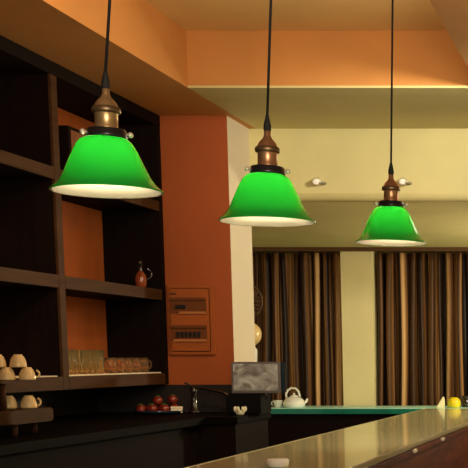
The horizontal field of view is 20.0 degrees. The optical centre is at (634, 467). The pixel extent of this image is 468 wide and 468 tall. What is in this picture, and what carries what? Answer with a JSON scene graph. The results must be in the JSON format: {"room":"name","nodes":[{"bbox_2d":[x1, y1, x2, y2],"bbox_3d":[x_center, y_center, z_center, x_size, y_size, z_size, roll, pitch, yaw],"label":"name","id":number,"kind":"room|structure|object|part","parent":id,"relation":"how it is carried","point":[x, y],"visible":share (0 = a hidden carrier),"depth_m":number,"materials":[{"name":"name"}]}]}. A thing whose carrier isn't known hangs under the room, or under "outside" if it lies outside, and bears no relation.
{"room":"coffee bar","nodes":[
{"label":"coffee bar","id":0,"kind":"room"},
{"bbox_2d":[6,388,97,416],"bbox_3d":[-3.400,-0.261,2.989,0.100,2.970,9.000,0,5,0],"label":"wall","id":1,"kind":"structure","parent":0,"point":[72,401],"depth_m":7.07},
{"bbox_2d":[97,385,231,411],"bbox_3d":[-2.917,0.142,7.539,0.865,1.330,0.012,0,5,0],"label":"backsplash","id":2,"kind":"structure","parent":1,"relation":"attached to","point":[124,398],"depth_m":7.48,"materials":[{"name":"black"}]},
{"bbox_2d":[157,116,254,384],"bbox_3d":[-2.973,-0.694,7.679,0.955,2.970,0.420,0,5,0],"label":"wall pillar","id":3,"kind":"structure","parent":0,"point":[204,159],"depth_m":7.41,"materials":[{"name":"orange paint"}]},
{"bbox_2d":[167,285,216,354],"bbox_3d":[-2.745,-0.916,7.424,0.290,0.434,0.046,0,5,0],"label":"box","id":4,"kind":"object","parent":3,"relation":"attached to","point":[191,308],"visible":1,"depth_m":7.42,"materials":[{"name":"orange plastic"}]},
{"bbox_2d":[175,305,185,308],"bbox_3d":[-2.803,-0.995,7.400,0.060,0.022,0.012,0,5,0],"label":"switch","id":5,"kind":"object","parent":4,"relation":"attached to","point":[176,306],"depth_m":7.39,"materials":[{"name":"black plastic"}]},
{"bbox_2d":[169,297,205,299],"bbox_3d":[-2.759,-1.042,7.396,0.223,0.018,0.012,0,5,0],"label":"hood","id":6,"kind":"object","parent":4,"relation":"attached to","point":[170,298],"depth_m":7.39,"materials":[{"name":"brown"}]},
{"bbox_2d":[170,325,206,327],"bbox_3d":[-2.759,-0.873,7.412,0.223,0.018,0.012,0,5,0],"label":"hood","id":7,"kind":"object","parent":4,"relation":"attached to","point":[171,326],"depth_m":7.41,"materials":[{"name":"brown"}]},
{"bbox_3d":[-2.752,-0.789,7.422,0.206,0.016,0.008,0,5,0],"label":"sill","id":8,"kind":"part","parent":4,"relation":"part of","materials":[{"name":"brown"}]},
{"bbox_3d":[-2.732,-0.958,7.406,0.166,0.016,0.008,0,5,0],"label":"sill","id":9,"kind":"part","parent":4,"relation":"part of","materials":[{"name":"brown"}]},
{"bbox_2d":[0,0,467,128],"bbox_3d":[-0.425,-1.951,3.043,6.050,0.385,9.420,0,5,0],"label":"ceiling","id":10,"kind":"structure","parent":0,"point":[158,49],"depth_m":6.43,"materials":[{"name":"paint"}]},
{"bbox_2d":[0,35,168,392],"bbox_3d":[-3.080,-1.157,5.457,0.369,1.630,3.880,0,5,0],"label":"shelf unit","id":11,"kind":"object","parent":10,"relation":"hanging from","point":[69,268],"visible":0.92,"depth_m":6.14,"materials":[{"name":"brown wood"}]},
{"bbox_2d":[58,125,85,169],"bbox_3d":[-3.100,-1.715,6.638,0.070,0.305,0.265,0,5,0],"label":"wooden plaque","id":12,"kind":"object","parent":11,"relation":"on","point":[68,135],"visible":0.38,"depth_m":6.51,"materials":[{"name":"brown wood"}]},
{"bbox_3d":[-3.102,-1.704,6.523,0.067,0.305,0.035,0,5,0],"label":"frame","id":13,"kind":"part","parent":12,"relation":"part of","materials":[{"name":"black wood"}]},
{"bbox_3d":[-3.102,-1.861,6.642,0.067,0.015,0.230,0,5,0],"label":"frame","id":14,"kind":"part","parent":12,"relation":"part of","materials":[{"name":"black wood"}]},
{"bbox_3d":[-3.257,-1.157,5.457,0.015,1.630,3.880,0,5,0],"label":"panel","id":15,"kind":"part","parent":11,"relation":"part of","materials":[{"name":"orange wood"}]},
{"bbox_2d":[69,372,160,375],"bbox_3d":[-3.058,-0.531,6.780,0.285,0.007,1.220,0,5,0],"label":"liner","id":16,"kind":"object","parent":11,"relation":"on","point":[140,372],"visible":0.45,"depth_m":6.73,"materials":[{"name":"beige fabric"}]},
{"bbox_2d":[68,350,72,374],"bbox_3d":[-2.965,-0.552,6.260,0.061,0.130,0.061,-2,6,-17],"label":"tumbler","id":17,"kind":"object","parent":16,"relation":"on","point":[70,352],"visible":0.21,"depth_m":6.25,"materials":[{"name":"clear glass"}]},
{"bbox_2d":[72,350,77,374],"bbox_3d":[-2.965,-0.558,6.322,0.061,0.130,0.061,-4,6,-34],"label":"tumbler","id":18,"kind":"object","parent":16,"relation":"on","point":[75,352],"visible":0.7,"depth_m":6.31,"materials":[{"name":"clear glass"}]},
{"bbox_2d":[78,350,83,373],"bbox_3d":[-2.965,-0.563,6.385,0.061,0.130,0.061,4,7,38],"label":"tumbler","id":19,"kind":"object","parent":16,"relation":"on","point":[80,352],"visible":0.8,"depth_m":6.37,"materials":[{"name":"clear glass"}]},
{"bbox_2d":[84,350,88,373],"bbox_3d":[-2.965,-0.569,6.447,0.061,0.130,0.061,2,6,21],"label":"tumbler","id":20,"kind":"object","parent":16,"relation":"on","point":[86,352],"visible":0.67,"depth_m":6.43,"materials":[{"name":"clear glass"}]},
{"bbox_2d":[89,350,93,373],"bbox_3d":[-2.965,-0.575,6.509,0.061,0.130,0.061,0,5,4],"label":"tumbler","id":21,"kind":"object","parent":16,"relation":"on","point":[91,352],"visible":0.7,"depth_m":6.50,"materials":[{"name":"clear glass"}]},
{"bbox_2d":[94,350,98,373],"bbox_3d":[-2.965,-0.581,6.571,0.061,0.130,0.061,-1,5,-13],"label":"tumbler","id":22,"kind":"object","parent":16,"relation":"on","point":[96,352],"visible":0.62,"depth_m":6.56,"materials":[{"name":"clear glass"}]},
{"bbox_2d":[99,350,103,373],"bbox_3d":[-2.965,-0.586,6.634,0.061,0.130,0.061,-3,6,-30],"label":"tumbler","id":23,"kind":"object","parent":16,"relation":"on","point":[101,352],"visible":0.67,"depth_m":6.62,"materials":[{"name":"clear glass"}]},
{"bbox_2d":[104,358,116,372],"bbox_3d":[-2.973,-0.579,6.782,0.094,0.088,0.074,4,7,40],"label":"glass mug","id":24,"kind":"object","parent":16,"relation":"on","point":[110,364],"visible":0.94,"depth_m":6.75,"materials":[{"name":"brown"}]},
{"bbox_2d":[116,358,124,372],"bbox_3d":[-2.973,-0.589,6.894,0.094,0.088,0.074,4,7,40],"label":"glass mug","id":25,"kind":"object","parent":16,"relation":"on","point":[120,361],"visible":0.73,"depth_m":6.86,"materials":[{"name":"brown"}]},
{"bbox_2d":[124,358,132,372],"bbox_3d":[-2.973,-0.600,7.005,0.094,0.088,0.074,4,7,40],"label":"glass mug","id":26,"kind":"object","parent":16,"relation":"on","point":[128,361],"visible":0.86,"depth_m":6.97,"materials":[{"name":"brown"}]},
{"bbox_2d":[132,358,140,372],"bbox_3d":[-2.973,-0.610,7.117,0.094,0.088,0.074,4,7,40],"label":"glass mug","id":27,"kind":"object","parent":16,"relation":"on","point":[136,361],"visible":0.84,"depth_m":7.08,"materials":[{"name":"brown"}]},
{"bbox_2d":[141,358,151,371],"bbox_3d":[-2.964,-0.621,7.232,0.074,0.088,0.096,0,5,3],"label":"glass mug","id":28,"kind":"object","parent":16,"relation":"on","point":[145,367],"visible":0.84,"depth_m":7.20,"materials":[{"name":"brown"}]},
{"bbox_2d":[135,260,151,286],"bbox_3d":[-2.965,-1.166,7.226,0.087,0.170,0.073,0,5,0],"label":"jug","id":29,"kind":"object","parent":11,"relation":"on","point":[140,278],"visible":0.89,"depth_m":7.21,"materials":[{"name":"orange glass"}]},
{"bbox_2d":[48,0,163,198],"bbox_3d":[-1.090,-1.137,2.466,0.236,1.128,0.222,1,5,0],"label":"pendant lamp","id":30,"kind":"object","parent":10,"relation":"hanging from","point":[102,163],"visible":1,"depth_m":2.47,"materials":[{"name":"green glass"}]},
{"bbox_2d":[94,111,117,127],"bbox_3d":[-1.103,-0.723,2.504,0.049,0.034,0.049,1,5,0],"label":"socket","id":31,"kind":"object","parent":30,"relation":"attached to","point":[103,119],"depth_m":2.48,"materials":[{"name":"gold metal"}]},
{"bbox_3d":[-1.108,-0.634,2.512,0.222,0.110,0.222,-1,5,0],"label":"lamp shade","id":32,"kind":"part","parent":30,"relation":"part of","materials":[{"name":"green glass"}]},
{"bbox_3d":[-1.056,-1.249,2.456,0.080,0.866,0.006,1,5,0],"label":"cord","id":33,"kind":"part","parent":30,"relation":"part of","materials":[{"name":"fabric"}]},
{"bbox_2d":[218,0,315,226],"bbox_3d":[-0.857,-1.154,2.786,0.222,1.154,0.222,1,5,0],"label":"pendant lamp","id":34,"kind":"object","parent":10,"relation":"hanging from","point":[265,196],"visible":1,"depth_m":2.79,"materials":[{"name":"green glass"}]},
{"bbox_3d":[-0.869,-0.637,2.833,0.222,0.110,0.222,0,5,0],"label":"lamp shade","id":35,"kind":"part","parent":34,"relation":"part of","materials":[{"name":"green glass"}]},
{"bbox_2d":[255,130,279,165],"bbox_3d":[-0.865,-0.751,2.823,0.057,0.085,0.057,0,5,0],"label":"socket","id":36,"kind":"object","parent":34,"relation":"attached to","point":[267,150],"depth_m":2.81,"materials":[{"name":"orange metal"}]},
{"bbox_3d":[-0.836,-1.265,2.775,0.044,0.892,0.006,1,5,0],"label":"cord","id":37,"kind":"part","parent":34,"relation":"part of","materials":[{"name":"fabric"}]},
{"bbox_2d":[355,0,426,245],"bbox_3d":[-0.754,-1.256,3.700,0.222,1.116,0.222,1,5,0],"label":"pendant lamp","id":38,"kind":"object","parent":10,"relation":"hanging from","point":[389,223],"visible":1,"depth_m":3.70,"materials":[{"name":"green glass"}]},
{"bbox_3d":[-0.763,-0.758,3.746,0.222,0.110,0.222,0,5,0],"label":"lamp shade","id":39,"kind":"part","parent":38,"relation":"part of","materials":[{"name":"green glass"}]},
{"bbox_2d":[382,174,399,200],"bbox_3d":[-0.759,-0.872,3.736,0.057,0.085,0.057,0,5,0],"label":"socket","id":40,"kind":"object","parent":38,"relation":"attached to","point":[391,189],"depth_m":3.72,"materials":[{"name":"orange metal"}]},
{"bbox_3d":[-0.746,-1.368,3.690,0.018,0.855,0.006,1,5,0],"label":"cord","id":41,"kind":"part","parent":38,"relation":"part of","materials":[{"name":"fabric"}]},
{"bbox_2d":[249,129,467,246],"bbox_3d":[-0.850,-2.324,9.587,6.900,0.845,3.680,0,5,0],"label":"wall","id":42,"kind":"structure","parent":0,"point":[353,164],"depth_m":7.78,"materials":[{"name":"yellow paint"}]},
{"bbox_2d":[252,253,343,406],"bbox_3d":[-3.398,-0.793,11.311,1.324,2.440,0.144,0,5,0],"label":"curtain","id":43,"kind":"object","parent":42,"relation":"hanging from","point":[299,320],"visible":0.34,"depth_m":11.27,"materials":[{"name":"brown fabric"}]},
{"bbox_2d":[312,177,325,185],"bbox_3d":[-2.044,-1.849,7.745,0.056,0.050,0.105,3,6,28],"label":"wall spotlight","id":44,"kind":"object","parent":42,"relation":"attached to","point":[317,181],"visible":1,"depth_m":7.72,"materials":[{"name":"white ceramic"}]},
{"bbox_2d":[188,86,467,128],"bbox_3d":[-1.650,-2.144,7.163,1.600,0.012,1.180,0,5,0],"label":"soffit","id":45,"kind":"object","parent":42,"relation":"attached to","point":[290,107],"depth_m":7.07,"materials":[{"name":"yellow paint"}]},
{"bbox_2d":[252,247,467,251],"bbox_3d":[-0.800,-2.021,11.091,6.800,0.035,0.060,0,5,0],"label":"trim","id":46,"kind":"structure","parent":42,"relation":"attached to","point":[254,249],"depth_m":11.06,"materials":[{"name":"brown wood"}]},
{"bbox_2d":[399,177,411,185],"bbox_3d":[-1.489,-1.849,7.745,0.056,0.050,0.105,3,6,28],"label":"wall spotlight","id":47,"kind":"object","parent":42,"relation":"attached to","point":[403,181],"visible":1,"depth_m":7.72,"materials":[{"name":"white ceramic"}]},
{"bbox_2d":[375,253,467,405],"bbox_3d":[-1.043,-0.793,11.307,2.804,2.441,0.167,0,5,0],"label":"curtain","id":48,"kind":"object","parent":42,"relation":"hanging from","point":[422,298],"visible":0.77,"depth_m":11.27,"materials":[{"name":"brown fabric"}]},
{"bbox_2d":[340,252,378,405],"bbox_3d":[-2.590,-0.807,11.409,0.290,2.510,0.330,0,5,0],"label":"wall pier","id":49,"kind":"object","parent":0,"point":[358,269],"visible":0.67,"depth_m":11.20,"materials":[{"name":"beige paint"}]},
{"bbox_2d":[252,252,467,252],"bbox_3d":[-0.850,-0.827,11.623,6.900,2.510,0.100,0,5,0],"label":"curtain rod","id":50,"kind":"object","parent":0,"point":[252,252],"depth_m":11.46,"materials":[{"name":"beige paint"}]},
{"bbox_3d":[-0.850,1.075,5.221,6.900,0.100,13.200,0,5,0],"label":"floor","id":51,"kind":"structure","parent":0,"visible":0},
{"bbox_2d":[0,412,270,467],"bbox_3d":[-2.805,0.411,5.554,1.070,1.160,3.985,0,5,0],"label":"countertop","id":52,"kind":"structure","parent":51,"relation":"on","point":[97,439],"depth_m":6.17,"materials":[{"name":"black stone"}]},
{"bbox_2d":[0,379,53,435],"bbox_3d":[-2.763,-0.265,5.258,0.245,0.240,0.480,0,5,0],"label":"rack","id":53,"kind":"object","parent":52,"relation":"on","point":[14,417],"visible":0.92,"depth_m":5.18,"materials":[{"name":"brown wood"}]},
{"bbox_3d":[-2.685,-0.301,5.099,0.024,0.115,0.024,0,5,0],"label":"post","id":54,"kind":"part","parent":53,"relation":"part of","materials":[{"name":"brown wood"}]},
{"bbox_2d":[0,367,15,379],"bbox_3d":[-2.757,-0.414,5.270,0.069,0.056,0.076,0,5,3],"label":"coffee cup","id":55,"kind":"object","parent":53,"relation":"on","point":[6,373],"visible":0.93,"depth_m":5.24,"materials":[{"name":"white ceramic"}]},
{"bbox_2d":[0,354,6,366],"bbox_3d":[-2.786,-0.469,5.249,0.069,0.056,0.076,2,6,21],"label":"coffee cup","id":56,"kind":"object","parent":55,"relation":"on","point":[2,360],"visible":1,"depth_m":5.24,"materials":[{"name":"white ceramic"}]},
{"bbox_2d":[6,396,17,408],"bbox_3d":[-2.796,-0.294,5.351,0.076,0.056,0.069,1,5,9],"label":"coffee cup","id":57,"kind":"object","parent":53,"relation":"on","point":[11,402],"visible":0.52,"depth_m":5.33,"materials":[{"name":"white ceramic"}]},
{"bbox_3d":[-2.680,-0.164,5.187,0.024,0.053,0.024,0,5,0],"label":"post","id":58,"kind":"part","parent":53,"relation":"part of","materials":[{"name":"brown wood"}]},
{"bbox_2d":[0,379,39,383],"bbox_3d":[-2.775,-0.375,5.213,0.220,0.012,0.410,0,5,0],"label":"tray","id":59,"kind":"object","parent":53,"relation":"on","point":[17,380],"depth_m":5.19,"materials":[{"name":"brown wood"}]},
{"bbox_2d":[0,407,53,425],"bbox_3d":[-2.763,-0.228,5.261,0.245,0.060,0.480,0,5,0],"label":"tray","id":60,"kind":"object","parent":53,"relation":"on","point":[15,416],"depth_m":5.22,"materials":[{"name":"brown wood"}]},
{"bbox_2d":[19,367,39,379],"bbox_3d":[-2.683,-0.417,5.303,0.076,0.056,0.069,1,5,12],"label":"coffee cup","id":61,"kind":"object","parent":53,"relation":"on","point":[26,373],"visible":0.99,"depth_m":5.28,"materials":[{"name":"white ceramic"}]},
{"bbox_2d":[9,354,26,366],"bbox_3d":[-2.716,-0.472,5.286,0.069,0.056,0.076,-1,5,-8],"label":"coffee cup","id":62,"kind":"object","parent":61,"relation":"on","point":[17,360],"visible":1,"depth_m":5.26,"materials":[{"name":"white ceramic"}]},
{"bbox_2d":[20,395,41,407],"bbox_3d":[-2.719,-0.297,5.387,0.076,0.056,0.069,1,5,12],"label":"coffee cup","id":63,"kind":"object","parent":53,"relation":"on","point":[28,401],"visible":1,"depth_m":5.37,"materials":[{"name":"white ceramic"}]},
{"bbox_3d":[-2.710,-0.185,5.416,0.024,0.053,0.024,0,5,0],"label":"post","id":64,"kind":"part","parent":53,"relation":"part of","materials":[{"name":"brown wood"}]},
{"bbox_2d":[134,410,183,414],"bbox_3d":[-2.855,-0.335,7.200,0.284,0.024,0.284,0,5,0],"label":"tray","id":65,"kind":"object","parent":52,"relation":"on","point":[135,411],"visible":0.85,"depth_m":7.10,"materials":[{"name":"silver metal"}]},
{"bbox_2d":[136,404,145,410],"bbox_3d":[-2.944,-0.356,7.151,0.058,0.060,0.058,0,5,0],"label":"tomato","id":66,"kind":"object","parent":65,"relation":"on","point":[140,407],"visible":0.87,"depth_m":7.13,"materials":[{"name":"red food"}]},
{"bbox_2d":[148,403,157,410],"bbox_3d":[-2.875,-0.356,7.152,0.058,0.060,0.058,-4,6,-36],"label":"tomato","id":67,"kind":"object","parent":65,"relation":"on","point":[152,407],"visible":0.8,"depth_m":7.13,"materials":[{"name":"red food"}]},
{"bbox_2d":[159,403,169,410],"bbox_3d":[-2.812,-0.358,7.171,0.058,0.060,0.058,-1,5,-13],"label":"tomato","id":68,"kind":"object","parent":65,"relation":"on","point":[164,407],"visible":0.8,"depth_m":7.15,"materials":[{"name":"red food"}]},
{"bbox_2d":[170,406,182,412],"bbox_3d":[-2.753,-0.351,7.207,0.070,0.036,0.044,-2,6,-22],"label":"box","id":69,"kind":"object","parent":65,"relation":"on","point":[173,408],"visible":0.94,"depth_m":7.19,"materials":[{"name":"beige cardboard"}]},
{"bbox_3d":[-2.753,-0.363,7.205,0.070,0.011,0.044,-2,6,-22],"label":"lid","id":70,"kind":"part","parent":69,"relation":"part of","materials":[{"name":"beige fabric"}]},
{"bbox_3d":[-2.791,-0.367,7.266,0.058,0.060,0.058,4,6,34],"label":"tomato","id":71,"kind":"object","parent":65,"relation":"on","visible":0},
{"bbox_2d":[167,394,177,403],"bbox_3d":[-2.794,-0.417,7.249,0.058,0.060,0.058,-1,5,-10],"label":"tomato","id":72,"kind":"object","parent":71,"relation":"on","point":[172,399],"visible":1,"depth_m":7.23,"materials":[{"name":"red food"}]},
{"bbox_3d":[-2.849,-0.364,7.237,0.058,0.060,0.058,-5,7,-42],"label":"tomato","id":73,"kind":"object","parent":65,"relation":"on","visible":0},
{"bbox_2d":[153,395,162,404],"bbox_3d":[-2.860,-0.408,7.191,0.058,0.060,0.058,2,6,24],"label":"tomato","id":74,"kind":"object","parent":73,"relation":"on","point":[157,400],"visible":1,"depth_m":7.17,"materials":[{"name":"red food"}]},
{"bbox_2d":[184,382,227,413],"bbox_3d":[-2.573,-0.426,7.276,0.283,0.190,0.092,0,5,0],"label":"tap","id":75,"kind":"object","parent":52,"relation":"on","point":[193,390],"visible":0.9,"depth_m":7.28,"materials":[{"name":"silver metal"}]},
{"bbox_3d":[-2.566,-0.440,7.289,0.270,0.111,0.029,0,5,4],"label":"spout","id":76,"kind":"part","parent":75,"relation":"part of","materials":[{"name":"silver metal"}]},
{"bbox_2d":[233,406,246,414],"bbox_3d":[-2.330,-0.338,7.078,0.076,0.052,0.075,0,5,0],"label":"scalloped bowl","id":77,"kind":"object","parent":52,"relation":"on","point":[237,410],"visible":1,"depth_m":7.06,"materials":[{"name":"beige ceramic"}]},
{"bbox_2d":[226,362,286,414],"bbox_3d":[-2.257,-0.480,7.196,0.325,0.312,0.220,0,5,0],"label":"monitor","id":78,"kind":"object","parent":52,"relation":"on","point":[252,382],"visible":1,"depth_m":7.15,"materials":[{"name":"black plastic"}]},
{"bbox_3d":[-2.250,-0.542,7.192,0.310,0.187,0.058,0,5,0],"label":"casing","id":79,"kind":"part","parent":78,"relation":"part of","materials":[{"name":"black plastic"}]},
{"bbox_2d":[253,285,262,361],"bbox_3d":[-3.235,-0.483,10.048,0.400,2.115,0.400,0,5,0],"label":"pedestal fan","id":80,"kind":"object","parent":51,"relation":"on","point":[258,334],"visible":0.2,"depth_m":9.94,"materials":[{"name":"white"}]},
{"bbox_3d":[-3.156,-1.416,9.935,0.113,0.105,0.046,0,5,0],"label":"blade","id":81,"kind":"part","parent":80,"relation":"part of","materials":[{"name":"brown"}]},
{"bbox_2d":[184,408,467,467],"bbox_3d":[-1.494,0.318,7.152,0.697,1.052,6.985,0,5,0],"label":"countertop","id":82,"kind":"structure","parent":51,"relation":"on","point":[430,437],"depth_m":6.51,"materials":[{"name":"beige stone"}]},
{"bbox_2d":[266,458,288,467],"bbox_3d":[-1.470,-0.023,4.939,0.092,0.037,0.092,0,5,0],"label":"ramekin","id":83,"kind":"object","parent":82,"relation":"on","point":[271,462],"visible":1,"depth_m":4.90,"materials":[{"name":"white ceramic"}]},
{"bbox_3d":[-1.181,-0.156,7.108,0.048,0.033,6.985,0,5,0],"label":"under moulding","id":84,"kind":"part","parent":82,"relation":"part of","materials":[{"name":"brown wood"}]},
{"bbox_3d":[-1.173,0.350,7.165,0.015,0.985,6.965,0,5,0],"label":"panel","id":85,"kind":"part","parent":82,"relation":"part of","materials":[{"name":"brown wood"}]},
{"bbox_2d":[268,406,467,446],"bbox_3d":[-0.850,-0.031,10.938,4.900,1.050,0.610,0,5,0],"label":"counter","id":86,"kind":"object","parent":51,"relation":"on","point":[285,425],"depth_m":10.65,"materials":[{"name":"teal"}]},
{"bbox_2d":[271,400,282,407],"bbox_3d":[-3.207,-0.576,10.773,0.088,0.066,0.088,5,7,45],"label":"teacup","id":87,"kind":"object","parent":86,"relation":"on","point":[277,403],"visible":1,"depth_m":10.74,"materials":[{"name":"white ceramic"}]},
{"bbox_2d":[283,387,307,407],"bbox_3d":[-3.060,-0.635,10.767,0.199,0.184,0.199,5,7,43],"label":"teapot","id":88,"kind":"object","parent":86,"relation":"on","point":[293,401],"visible":1,"depth_m":10.71,"materials":[{"name":"white ceramic"}]},
{"bbox_3d":[-3.069,-0.672,10.764,0.144,0.110,0.019,0,5,0],"label":"handle","id":89,"kind":"part","parent":88,"relation":"part of","materials":[{"name":"white ceramic"}]},
{"bbox_2d":[283,397,304,407],"bbox_3d":[-3.060,-0.592,10.771,0.199,0.098,0.199,0,5,0],"label":"pot","id":90,"kind":"object","parent":88,"relation":"attached to","point":[289,402],"depth_m":10.70,"materials":[{"name":"white ceramic"}]},
{"bbox_2d":[271,406,467,408],"bbox_3d":[-0.850,-0.530,10.902,4.900,0.050,0.590,0,5,0],"label":"countertop","id":91,"kind":"structure","parent":86,"relation":"on","point":[305,407],"depth_m":10.78,"materials":[{"name":"teal glass"}]},
{"bbox_2d":[437,397,444,407],"bbox_3d":[-1.739,-0.590,10.751,0.077,0.099,0.039,0,5,0],"label":"folded napkin","id":92,"kind":"object","parent":86,"relation":"on","point":[441,404],"visible":1,"depth_m":10.74,"materials":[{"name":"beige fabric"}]},
{"bbox_2d":[447,397,460,407],"bbox_3d":[-1.625,-0.589,10.771,0.122,0.092,0.120,0,5,0],"label":"lemon","id":93,"kind":"object","parent":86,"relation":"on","point":[453,402],"visible":1,"depth_m":10.73,"materials":[{"name":"food"}]},
{"bbox_2d":[461,395,467,406],"bbox_3d":[-1.520,-0.603,10.851,0.098,0.106,0.098,0,5,0],"label":"canister","id":94,"kind":"object","parent":86,"relation":"on","point":[464,398],"visible":1,"depth_m":10.81,"materials":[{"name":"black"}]}
]}

